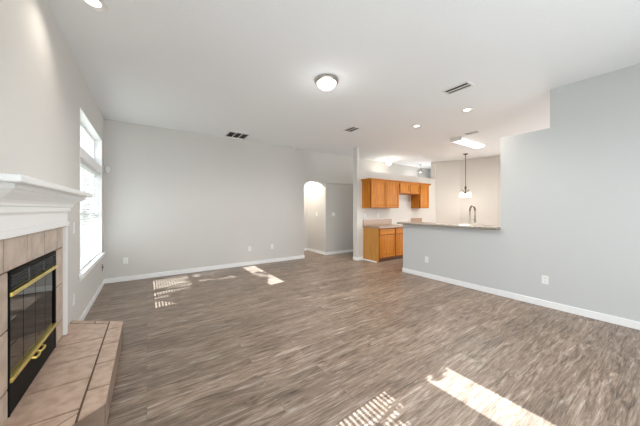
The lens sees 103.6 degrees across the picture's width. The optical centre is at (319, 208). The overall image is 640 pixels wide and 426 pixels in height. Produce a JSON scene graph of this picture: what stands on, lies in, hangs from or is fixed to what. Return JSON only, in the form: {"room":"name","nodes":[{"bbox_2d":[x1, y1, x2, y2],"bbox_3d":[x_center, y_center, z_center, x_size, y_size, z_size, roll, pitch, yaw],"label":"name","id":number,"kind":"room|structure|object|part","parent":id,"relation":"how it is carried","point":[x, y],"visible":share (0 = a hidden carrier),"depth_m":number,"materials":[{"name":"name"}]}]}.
{"room":"living room","nodes":[
{"label":"living room","id":0,"kind":"room"},
{"bbox_2d":[0,0,103,324],"bbox_3d":[-2.004,-0.140,1.638,0.150,3.000,7.270,0,0,-34],"label":"wall","id":1,"kind":"structure","parent":0,"point":[43,87],"depth_m":1.96,"materials":[{"name":"paint"}]},
{"bbox_2d":[78,279,104,320],"bbox_3d":[-3.255,1.316,3.606,0.014,0.088,2.370,0,0,-34],"label":"baseboard","id":2,"kind":"structure","parent":1,"relation":"attached to","point":[97,292],"depth_m":3.50,"materials":[{"name":"white paint"}]},
{"bbox_2d":[79,108,104,281],"bbox_3d":[-3.349,-0.177,3.632,0.190,2.035,1.860,0,0,-34],"label":"window","id":3,"kind":"structure","parent":1,"relation":"in","point":[94,159],"depth_m":4.19,"materials":[{"name":"white paint"}]},
{"bbox_2d":[80,159,89,269],"bbox_3d":[-3.097,0.071,3.279,0.057,1.374,0.824,0,0,-34],"label":"window blind","id":4,"kind":"object","parent":3,"relation":"attached to","point":[84,261],"visible":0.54,"depth_m":3.38,"materials":[{"name":"white plastic"}]},
{"bbox_3d":[-3.400,-0.213,3.597,0.045,1.947,1.704,0,0,-34],"label":"frame","id":5,"kind":"part","parent":3,"relation":"part of","materials":[{"name":"white paint"}]},
{"bbox_3d":[-3.326,0.800,3.648,0.134,0.080,1.860,0,0,-34],"label":"sill","id":6,"kind":"part","parent":3,"relation":"part of","materials":[{"name":"white paint"}]},
{"bbox_2d":[86,167,98,260],"bbox_3d":[-3.578,0.071,3.979,0.057,1.374,0.860,0,0,-34],"label":"window blind","id":7,"kind":"object","parent":3,"relation":"attached to","point":[92,245],"visible":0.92,"depth_m":3.89,"materials":[{"name":"white plastic"}]},
{"bbox_2d":[104,119,429,278],"bbox_3d":[0.198,-0.140,7.486,10.400,3.000,0.120,0,0,-34],"label":"wall","id":8,"kind":"structure","parent":0,"point":[174,200],"depth_m":5.49,"materials":[{"name":"paint"}]},
{"bbox_2d":[123,257,127,263],"bbox_3d":[-3.668,0.975,4.754,0.072,0.116,0.008,0,0,-34],"label":"wall outlet","id":9,"kind":"object","parent":8,"relation":"attached to","point":[125,260],"visible":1,"depth_m":4.75,"materials":[{"name":"white plastic"}]},
{"bbox_2d":[105,248,324,283],"bbox_3d":[-2.164,1.316,6.420,4.971,0.088,1.064,0,0,-34],"label":"baseboard","id":10,"kind":"structure","parent":8,"relation":"attached to","point":[167,273],"depth_m":5.49,"materials":[{"name":"white paint"}]},
{"bbox_2d":[304,183,306,247],"bbox_3d":[-1.160,0.135,7.816,1.735,2.450,0.100,0,0,-34],"label":"wall","id":11,"kind":"structure","parent":0,"point":[305,185],"depth_m":8.23,"materials":[{"name":"paint"}]},
{"bbox_2d":[307,184,325,251],"bbox_3d":[-0.109,0.297,7.915,0.110,2.125,1.125,0,0,-34],"label":"wall","id":12,"kind":"structure","parent":0,"point":[316,194],"depth_m":7.82,"materials":[{"name":"paint"}]},
{"bbox_2d":[326,183,352,251],"bbox_3d":[2.310,0.297,8.949,5.262,2.125,0.099,0,0,-34],"label":"wall","id":13,"kind":"structure","parent":0,"point":[339,197],"depth_m":7.72,"materials":[{"name":"beige paint"}]},
{"bbox_2d":[325,249,352,254],"bbox_3d":[2.292,1.316,8.871,5.179,0.088,0.010,0,0,-34],"label":"baseboard","id":14,"kind":"structure","parent":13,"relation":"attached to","point":[349,250],"depth_m":7.68,"materials":[{"name":"white paint"}]},
{"bbox_2d":[47,0,639,168],"bbox_3d":[2.134,-1.700,5.195,11.000,0.120,8.450,0,0,-34],"label":"ceiling","id":15,"kind":"structure","parent":0,"point":[207,67],"depth_m":2.88,"materials":[{"name":"white paint"}]},
{"bbox_2d":[79,0,109,11],"bbox_3d":[-1.794,-1.635,1.995,0.200,0.008,0.200,0,0,-34],"label":"recessed light","id":16,"kind":"object","parent":15,"relation":"in","point":[97,5],"visible":1,"depth_m":2.02,"materials":[{"name":"white plastic"}]},
{"bbox_2d":[225,131,249,138],"bbox_3d":[-1.835,-1.634,5.588,0.444,0.012,0.414,0,0,-34],"label":"ceiling vent","id":17,"kind":"object","parent":15,"relation":"in","point":[230,133],"visible":1,"depth_m":5.58,"materials":[{"name":"white metal"}]},
{"bbox_2d":[315,74,338,92],"bbox_3d":[0.084,-1.560,3.199,0.306,0.160,0.306,0,0,-34],"label":"ceiling light","id":18,"kind":"object","parent":15,"relation":"attached to","point":[326,82],"visible":1,"depth_m":3.12,"materials":[{"name":"white glass"}]},
{"bbox_3d":[0.084,-1.552,3.199,0.254,0.091,0.254,0,0,-34],"label":"lamp shade","id":19,"kind":"part","parent":18,"relation":"part of","materials":[{"name":"white glass"}]},
{"bbox_2d":[343,126,360,131],"bbox_3d":[0.655,-1.634,5.168,0.204,0.012,0.304,0,0,-34],"label":"ceiling vent","id":20,"kind":"object","parent":15,"relation":"in","point":[351,129],"visible":1,"depth_m":5.16,"materials":[{"name":"white metal"}]},
{"bbox_2d":[386,159,391,164],"bbox_3d":[2.262,-1.536,8.261,0.184,0.206,0.184,0,0,-34],"label":"globe light","id":21,"kind":"object","parent":15,"relation":"attached to","point":[388,162],"visible":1,"depth_m":8.20,"materials":[{"name":"white glass"}]},
{"bbox_2d":[411,124,421,127],"bbox_3d":[1.910,-1.635,4.974,0.200,0.008,0.200,0,0,-34],"label":"recessed light","id":22,"kind":"object","parent":15,"relation":"in","point":[416,125],"visible":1,"depth_m":4.99,"materials":[{"name":"white plastic"}]},
{"bbox_2d":[442,81,473,94],"bbox_3d":[1.865,-1.634,3.415,0.174,0.012,0.344,0,0,-34],"label":"ceiling vent","id":23,"kind":"object","parent":15,"relation":"in","point":[467,84],"visible":1,"depth_m":3.40,"materials":[{"name":"white metal"}]},
{"bbox_2d":[459,153,471,196],"bbox_3d":[4.346,-0.997,7.485,0.324,1.284,0.315,0,0,-34],"label":"pendant light","id":24,"kind":"object","parent":15,"relation":"hanging from","point":[465,194],"visible":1,"depth_m":7.48,"materials":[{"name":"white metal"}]},
{"bbox_3d":[4.328,-1.153,7.495,0.017,0.906,0.018,0,0,-34],"label":"rod","id":25,"kind":"part","parent":24,"relation":"part of","materials":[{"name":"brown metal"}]},
{"bbox_2d":[460,107,473,112],"bbox_3d":[2.433,-1.635,4.169,0.200,0.008,0.200,0,0,-34],"label":"recessed light","id":26,"kind":"object","parent":15,"relation":"in","point":[464,110],"visible":1,"depth_m":4.17,"materials":[{"name":"white plastic"}]},
{"bbox_2d":[450,137,484,148],"bbox_3d":[3.625,-1.602,6.152,1.190,0.074,0.260,0,0,-34],"label":"fluorescent fixture","id":27,"kind":"object","parent":15,"relation":"attached to","point":[460,140],"visible":1,"depth_m":6.05,"materials":[{"name":"white plastic"}]},
{"bbox_2d":[455,138,483,147],"bbox_3d":[3.625,-1.593,6.152,1.140,0.042,0.240,0,0,-34],"label":"diffuser","id":28,"kind":"object","parent":27,"relation":"attached to","point":[464,141],"depth_m":6.05,"materials":[{"name":"white plastic"}]},
{"bbox_2d":[464,131,479,134],"bbox_3d":[3.266,-1.634,5.420,0.144,0.012,0.284,0,0,-34],"label":"ceiling vent","id":29,"kind":"object","parent":15,"relation":"in","point":[473,132],"visible":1,"depth_m":5.41,"materials":[{"name":"white metal"}]},
{"bbox_2d":[84,251,639,425],"bbox_3d":[2.134,1.420,5.195,11.000,0.120,8.450,0,0,-34],"label":"floor","id":30,"kind":"structure","parent":0,"point":[316,339],"depth_m":2.40,"materials":[{"name":"brown wood"}]},
{"bbox_2d":[2,321,122,425],"bbox_3d":[-1.846,1.260,1.935,0.444,0.200,1.966,0,0,-34],"label":"raised hearth","id":31,"kind":"object","parent":30,"relation":"on","point":[75,384],"visible":0.94,"depth_m":1.70,"materials":[{"name":"tile"}]},
{"bbox_2d":[0,227,62,425],"bbox_3d":[-2.153,0.657,1.633,0.498,1.005,1.340,0,0,-34],"label":"fireplace","id":32,"kind":"object","parent":31,"relation":"on","point":[31,265],"visible":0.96,"depth_m":1.62,"materials":[{"name":"tile"}]},
{"bbox_3d":[-1.801,0.720,1.491,0.005,0.452,0.197,0,0,-34],"label":"glass door","id":33,"kind":"part","parent":32,"relation":"part of","materials":[{"name":"glass"}]},
{"bbox_3d":[-1.917,0.720,1.660,0.005,0.452,0.197,0,0,-34],"label":"glass door","id":34,"kind":"part","parent":32,"relation":"part of","materials":[{"name":"glass"}]},
{"bbox_3d":[-1.981,0.755,1.751,0.026,0.806,0.870,0,0,-34],"label":"frame","id":35,"kind":"part","parent":32,"relation":"part of","materials":[{"name":"black metal"}]},
{"bbox_3d":[-1.974,1.065,1.745,0.018,0.182,0.826,0,0,-34],"label":"panel","id":36,"kind":"part","parent":32,"relation":"part of","materials":[{"name":"black metal"}]},
{"bbox_3d":[-1.928,0.992,1.716,0.032,0.022,0.103,0,0,-34],"label":"door handle","id":37,"kind":"part","parent":32,"relation":"part of","materials":[{"name":"gold metal"}]},
{"bbox_3d":[-2.033,0.720,1.829,0.005,0.452,0.197,0,0,-34],"label":"glass door","id":38,"kind":"part","parent":32,"relation":"part of","materials":[{"name":"glass"}]},
{"bbox_3d":[-2.149,0.720,1.998,0.005,0.452,0.197,0,0,-34],"label":"glass door","id":39,"kind":"part","parent":32,"relation":"part of","materials":[{"name":"glass"}]},
{"bbox_2d":[0,173,92,334],"bbox_3d":[-1.907,0.502,1.802,0.194,1.313,1.818,0,0,-34],"label":"fireplace mantel","id":40,"kind":"object","parent":31,"relation":"on","point":[28,205],"visible":0.94,"depth_m":1.53,"materials":[{"name":"white paint"}]},
{"bbox_3d":[-1.926,-0.046,1.789,0.148,0.143,1.626,0,0,-34],"label":"crown","id":41,"kind":"part","parent":40,"relation":"part of","materials":[{"name":"white paint"}]},
{"bbox_2d":[0,173,92,196],"bbox_3d":[-1.907,-0.136,1.802,0.194,0.036,1.818,0,0,-34],"label":"shelf","id":42,"kind":"object","parent":40,"relation":"attached to","point":[6,179],"depth_m":1.32,"materials":[{"name":"white paint"}]},
{"bbox_3d":[-2.362,0.657,2.328,0.040,1.004,0.041,0,0,-34],"label":"leg","id":43,"kind":"part","parent":40,"relation":"part of","materials":[{"name":"white paint"}]},
{"bbox_2d":[363,227,394,262],"bbox_3d":[1.579,0.926,6.708,0.624,0.867,0.554,0,0,-34],"label":"base cabinet","id":44,"kind":"object","parent":30,"relation":"on","point":[378,244],"visible":0.99,"depth_m":6.50,"materials":[{"name":"brown wood"}]},
{"bbox_3d":[1.320,0.926,6.544,0.012,0.867,0.532,0,0,-34],"label":"panel","id":45,"kind":"part","parent":44,"relation":"part of","materials":[{"name":"brown wood"}]},
{"bbox_2d":[363,219,402,228],"bbox_3d":[1.791,0.390,6.848,1.155,0.200,0.594,0,0,-34],"label":"countertop","id":46,"kind":"structure","parent":44,"relation":"on","point":[374,223],"depth_m":6.87,"materials":[{"name":"beige stone"}]},
{"bbox_3d":[1.726,0.876,6.505,0.610,0.768,0.012,0,0,-34],"label":"frame","id":47,"kind":"part","parent":44,"relation":"part of","materials":[{"name":"brown wood"}]},
{"bbox_3d":[1.736,0.585,6.492,0.566,0.140,0.020,0,0,-34],"label":"drawer","id":48,"kind":"part","parent":44,"relation":"part of","materials":[{"name":"brown wood"}]},
{"bbox_3d":[1.736,0.955,6.492,0.566,0.560,0.020,0,0,-34],"label":"door","id":49,"kind":"part","parent":44,"relation":"part of","materials":[{"name":"brown wood"}]},
{"bbox_2d":[393,227,402,259],"bbox_3d":[2.047,0.926,7.029,0.508,0.867,0.554,0,0,-34],"label":"base cabinet","id":50,"kind":"object","parent":30,"relation":"on","point":[398,231],"visible":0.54,"depth_m":6.75,"materials":[{"name":"brown wood"}]},
{"bbox_3d":[2.198,0.955,6.809,0.464,0.560,0.020,0,0,-34],"label":"door","id":51,"kind":"part","parent":50,"relation":"part of","materials":[{"name":"brown wood"}]},
{"bbox_3d":[2.198,0.585,6.809,0.464,0.140,0.020,0,0,-34],"label":"drawer","id":52,"kind":"part","parent":50,"relation":"part of","materials":[{"name":"brown wood"}]},
{"bbox_3d":[3.258,0.926,7.861,0.530,0.867,0.554,0,0,-34],"label":"base cabinet","id":53,"kind":"object","parent":30,"relation":"on","visible":0},
{"bbox_2d":[411,218,421,221],"bbox_3d":[3.265,0.390,7.860,0.560,0.200,0.594,0,0,-34],"label":"countertop","id":54,"kind":"structure","parent":53,"relation":"on","point":[412,219],"depth_m":8.08,"materials":[{"name":"beige stone"}]},
{"bbox_3d":[2.836,0.902,4.706,0.617,0.915,2.410,0,0,-34],"label":"cabinet","id":55,"kind":"object","parent":30,"relation":"on","visible":0},
{"bbox_2d":[469,205,476,223],"bbox_3d":[2.901,0.183,4.755,0.252,0.519,0.101,0,0,-34],"label":"kitchen faucet","id":56,"kind":"object","parent":55,"relation":"on","point":[471,206],"visible":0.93,"depth_m":4.75,"materials":[{"name":"metal"}]},
{"bbox_2d":[353,147,435,256],"bbox_3d":[2.452,-0.140,7.754,3.680,3.000,0.150,0,0,-34],"label":"wall","id":57,"kind":"structure","parent":0,"point":[404,213],"depth_m":7.28,"materials":[{"name":"paint"}]},
{"bbox_2d":[353,256,362,260],"bbox_3d":[1.016,1.316,6.760,0.216,0.088,0.164,0,0,-34],"label":"baseboard","id":58,"kind":"structure","parent":57,"relation":"attached to","point":[354,258],"depth_m":6.69,"materials":[{"name":"white paint"}]},
{"bbox_2d":[363,219,391,225],"bbox_3d":[1.629,0.370,7.084,1.155,0.160,0.021,0,0,-34],"label":"backsplash","id":59,"kind":"structure","parent":57,"relation":"attached to","point":[374,221],"depth_m":7.06,"materials":[{"name":"beige laminate"}]},
{"bbox_2d":[361,178,400,207],"bbox_3d":[1.685,-0.408,6.914,1.196,0.764,0.366,0,0,-34],"label":"upper cabinet","id":60,"kind":"object","parent":57,"relation":"attached to","point":[376,193],"visible":1,"depth_m":6.71,"materials":[{"name":"brown wood"}]},
{"bbox_3d":[1.545,-0.388,6.664,0.536,0.694,0.020,0,0,-34],"label":"door","id":61,"kind":"part","parent":60,"relation":"part of","materials":[{"name":"brown wood"}]},
{"bbox_3d":[1.766,-0.391,6.836,1.148,0.729,0.012,0,0,-34],"label":"frame","id":62,"kind":"part","parent":60,"relation":"part of","materials":[{"name":"brown wood"}]},
{"bbox_3d":[1.685,-0.762,6.913,1.196,0.055,0.366,0,0,-34],"label":"crown moulding","id":63,"kind":"part","parent":60,"relation":"part of","materials":[{"name":"brown wood"}]},
{"bbox_3d":[2.006,-0.388,6.981,0.536,0.694,0.020,0,0,-34],"label":"door","id":64,"kind":"part","parent":60,"relation":"part of","materials":[{"name":"brown wood"}]},
{"bbox_2d":[399,181,420,194],"bbox_3d":[2.578,-0.615,7.527,0.966,0.350,0.366,0,0,-34],"label":"upper cabinet","id":65,"kind":"object","parent":57,"relation":"attached to","point":[405,188],"visible":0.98,"depth_m":7.40,"materials":[{"name":"brown wood"}]},
{"bbox_3d":[2.457,-0.595,7.290,0.444,0.280,0.020,0,0,-34],"label":"door","id":66,"kind":"part","parent":65,"relation":"part of","materials":[{"name":"brown wood"}]},
{"bbox_3d":[2.668,-0.762,7.395,0.966,0.055,0.046,0,0,-34],"label":"crown moulding","id":67,"kind":"part","parent":65,"relation":"part of","materials":[{"name":"brown wood"}]},
{"bbox_3d":[2.842,-0.595,7.555,0.444,0.280,0.020,0,0,-34],"label":"door","id":68,"kind":"part","parent":65,"relation":"part of","materials":[{"name":"brown wood"}]},
{"bbox_2d":[411,183,430,207],"bbox_3d":[3.199,-0.408,7.953,0.536,0.764,0.366,0,0,-34],"label":"upper cabinet","id":69,"kind":"object","parent":57,"relation":"attached to","point":[421,200],"visible":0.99,"depth_m":7.82,"materials":[{"name":"brown wood"}]},
{"bbox_3d":[3.251,-0.388,7.835,0.436,0.694,0.020,0,0,-34],"label":"door","id":70,"kind":"part","parent":69,"relation":"part of","materials":[{"name":"brown wood"}]},
{"bbox_2d":[436,156,499,225],"bbox_3d":[4.588,-0.140,5.473,4.380,3.000,6.130,0,0,-34],"label":"wall","id":71,"kind":"structure","parent":0,"point":[482,174],"depth_m":8.29,"materials":[{"name":"paint"}]},
{"bbox_2d":[403,63,639,321],"bbox_3d":[3.158,-0.140,3.581,0.120,3.000,4.630,0,0,-34],"label":"wall","id":72,"kind":"structure","parent":0,"point":[570,188],"depth_m":3.31,"materials":[{"name":"paint"}]},
{"bbox_2d":[397,222,499,229],"bbox_3d":[2.379,0.304,4.786,0.460,0.040,1.881,0,0,-34],"label":"countertop","id":73,"kind":"structure","parent":72,"relation":"on","point":[489,227],"depth_m":4.53,"materials":[{"name":"beige stone"}]},
{"bbox_2d":[402,268,639,329],"bbox_3d":[3.106,1.316,3.645,0.134,0.088,4.494,0,0,-34],"label":"baseboard","id":74,"kind":"structure","parent":72,"relation":"attached to","point":[582,312],"depth_m":3.55,"materials":[{"name":"white paint"}]},
{"bbox_2d":[542,275,548,283],"bbox_3d":[3.131,0.985,3.506,0.008,0.116,0.072,0,0,-34],"label":"wall outlet","id":75,"kind":"object","parent":72,"relation":"attached to","point":[545,279],"visible":1,"depth_m":3.50,"materials":[{"name":"white plastic"}]},
{"label":"outside","id":76,"kind":"structure","parent":0,"visible":0},
{"bbox_3d":[-7.803,1.585,-1.718,13.190,0.150,22.000,0,0,-34],"label":"ground","id":77,"kind":"structure","parent":76,"visible":0},
{"bbox_2d":[84,176,89,235],"bbox_3d":[-9.295,0.285,5.112,7.661,2.450,0.150,0,0,-34],"label":"privacy fence","id":78,"kind":"object","parent":77,"relation":"on","point":[85,176],"visible":0.04,"depth_m":6.97,"materials":[{"name":"white"}]}
]}

